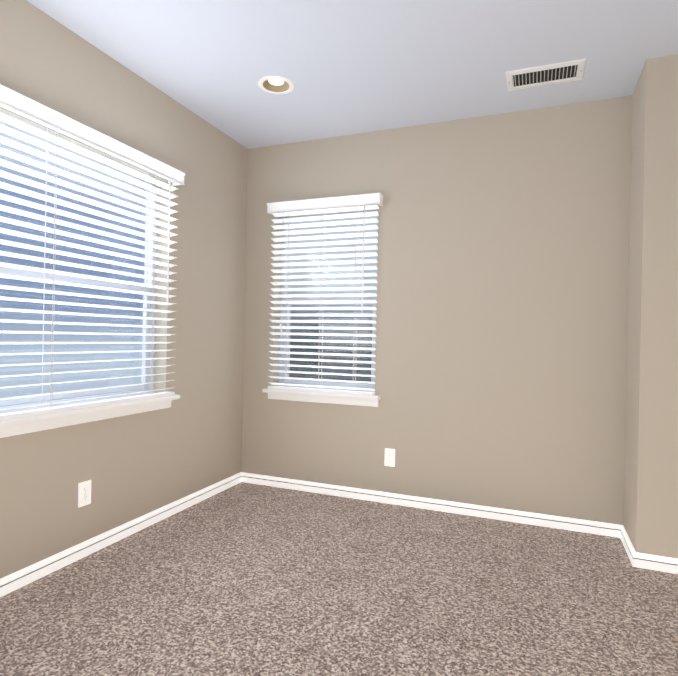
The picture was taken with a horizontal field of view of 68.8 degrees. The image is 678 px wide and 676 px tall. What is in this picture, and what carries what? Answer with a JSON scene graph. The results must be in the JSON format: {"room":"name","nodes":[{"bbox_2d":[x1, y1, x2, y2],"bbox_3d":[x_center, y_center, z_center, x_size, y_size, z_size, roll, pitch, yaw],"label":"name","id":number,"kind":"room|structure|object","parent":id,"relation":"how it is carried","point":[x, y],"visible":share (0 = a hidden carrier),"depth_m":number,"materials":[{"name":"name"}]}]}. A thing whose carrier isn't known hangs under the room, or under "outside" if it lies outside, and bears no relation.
{"room":"empty bedroom","nodes":[
{"label":"empty bedroom","id":0,"kind":"room"},
{"bbox_2d":[0,0,247,578],"bbox_3d":[-1.502,-0.181,1.714,0.150,2.400,4.370,1,0,22],"label":"wall","id":1,"kind":"structure","parent":0,"point":[131,467],"depth_m":2.71,"materials":[{"name":"beige paint"}]},
{"bbox_2d":[0,120,157,413],"bbox_3d":[-1.365,-0.291,2.155,0.066,1.215,1.540,1,0,22],"label":"window","id":2,"kind":"structure","parent":1,"relation":"in","point":[29,400],"depth_m":2.44,"materials":[{"name":"clear glass"}]},
{"bbox_2d":[0,84,184,419],"bbox_3d":[-1.223,-0.315,2.099,0.078,1.264,1.606,1,0,22],"label":"window blind","id":3,"kind":"object","parent":2,"relation":"attached to","point":[26,107],"visible":0.96,"depth_m":2.23,"materials":[{"name":"white plastic"}]},
{"bbox_2d":[78,480,90,507],"bbox_3d":[-1.194,0.730,2.327,0.007,0.112,0.068,1,0,22],"label":"electrical outlet","id":4,"kind":"object","parent":1,"relation":"attached to","point":[84,493],"visible":1,"depth_m":2.32,"materials":[{"name":"white plastic"}]},
{"bbox_2d":[0,394,179,437],"bbox_3d":[-1.282,0.356,2.118,0.153,0.075,1.630,1,0,22],"label":"sill","id":5,"kind":"structure","parent":1,"relation":"attached to","point":[23,425],"depth_m":2.25,"materials":[{"name":"white wood"}]},
{"bbox_2d":[0,472,243,596],"bbox_3d":[-1.450,0.988,1.685,0.014,0.066,4.070,1,0,22],"label":"baseboard","id":6,"kind":"structure","parent":1,"relation":"attached to","point":[28,575],"depth_m":2.43,"materials":[{"name":"white wood"}]},
{"bbox_2d":[0,482,677,675],"bbox_3d":[0.123,1.079,1.062,3.700,0.050,4.370,1,0,22],"label":"floor","id":7,"kind":"structure","parent":0,"point":[244,579],"depth_m":1.98,"materials":[{"name":"carpet"}]},
{"bbox_2d":[628,544,677,573],"bbox_3d":[1.833,1.056,2.169,0.954,0.066,0.014,1,0,22],"label":"baseboard","id":8,"kind":"structure","parent":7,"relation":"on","point":[640,560],"depth_m":2.31,"materials":[{"name":"white wood"}]},
{"bbox_2d":[26,0,677,148],"bbox_3d":[0.173,-1.345,1.060,3.700,0.001,4.370,1,0,22],"label":"ceiling","id":9,"kind":"structure","parent":0,"point":[348,67],"depth_m":2.33,"materials":[{"name":"white paint"}]},
{"bbox_2d":[258,76,293,93],"bbox_3d":[-0.337,-1.400,2.658,0.194,0.098,0.194,1,0,22],"label":"recessed light","id":10,"kind":"object","parent":9,"relation":"in","point":[275,84],"visible":0.62,"depth_m":2.68,"materials":[{"name":"white metal"}]},
{"bbox_2d":[505,58,586,90],"bbox_3d":[1.039,-1.323,2.505,0.365,0.010,0.200,1,0,22],"label":"ceiling vent","id":11,"kind":"object","parent":9,"relation":"in","point":[556,73],"visible":1,"depth_m":2.50,"materials":[{"name":"white metal"}]},
{"bbox_2d":[241,95,631,524],"bbox_3d":[0.469,-0.141,3.204,2.420,2.400,0.150,1,0,22],"label":"wall","id":12,"kind":"structure","parent":0,"point":[501,310],"depth_m":2.98,"materials":[{"name":"beige paint"}]},
{"bbox_2d":[262,388,380,406],"bbox_3d":[-0.116,0.400,3.359,0.840,0.075,0.153,1,0,22],"label":"sill","id":13,"kind":"structure","parent":12,"relation":"attached to","point":[333,398],"depth_m":3.30,"materials":[{"name":"white wood"}]},
{"bbox_2d":[279,209,377,391],"bbox_3d":[-0.064,-0.255,3.455,0.750,1.235,0.066,1,0,22],"label":"window","id":14,"kind":"structure","parent":12,"relation":"in","point":[327,383],"depth_m":3.47,"materials":[{"name":"clear glass"}]},
{"bbox_2d":[267,193,383,394],"bbox_3d":[-0.119,-0.283,3.313,0.816,1.284,0.078,1,0,22],"label":"window blind","id":15,"kind":"object","parent":14,"relation":"attached to","point":[355,202],"visible":0.98,"depth_m":3.30,"materials":[{"name":"white plastic"}]},
{"bbox_2d":[384,448,394,466],"bbox_3d":[0.325,0.764,3.169,0.068,0.112,0.007,1,0,22],"label":"electrical outlet","id":16,"kind":"object","parent":12,"relation":"attached to","point":[389,457],"visible":1,"depth_m":3.17,"materials":[{"name":"white plastic"}]},
{"bbox_2d":[244,472,615,536],"bbox_3d":[0.428,1.026,3.123,2.390,0.066,0.014,1,0,22],"label":"baseboard","id":17,"kind":"structure","parent":12,"relation":"attached to","point":[579,525],"depth_m":3.04,"materials":[{"name":"white wood"}]},
{"bbox_2d":[616,524,633,554],"bbox_3d":[1.467,1.048,2.520,0.014,0.066,0.330,1,0,22],"label":"baseboard","id":18,"kind":"structure","parent":12,"relation":"attached to","point":[621,533],"depth_m":2.61,"materials":[{"name":"white wood"}]},
{"bbox_2d":[623,54,677,558],"bbox_3d":[2.051,-0.107,2.379,1.130,2.400,0.520,1,0,22],"label":"wall bump-out","id":19,"kind":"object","parent":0,"point":[650,513],"visible":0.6,"depth_m":2.33,"materials":[{"name":"beige paint"}]},
{"label":"outside","id":20,"kind":"structure","parent":0,"visible":0},
{"bbox_2d":[0,132,145,397],"bbox_3d":[-3.178,-0.867,3.151,0.050,4.700,6.500,1,0,22],"label":"window glass","id":21,"kind":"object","parent":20,"point":[38,347],"depth_m":4.67,"materials":[{"name":"clear glass"}]},
{"bbox_2d":[288,216,377,383],"bbox_3d":[0.860,-0.484,5.288,5.400,4.100,0.050,1,0,22],"label":"window glass","id":22,"kind":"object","parent":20,"point":[348,371],"depth_m":5.63,"materials":[{"name":"clear glass"}]}
]}

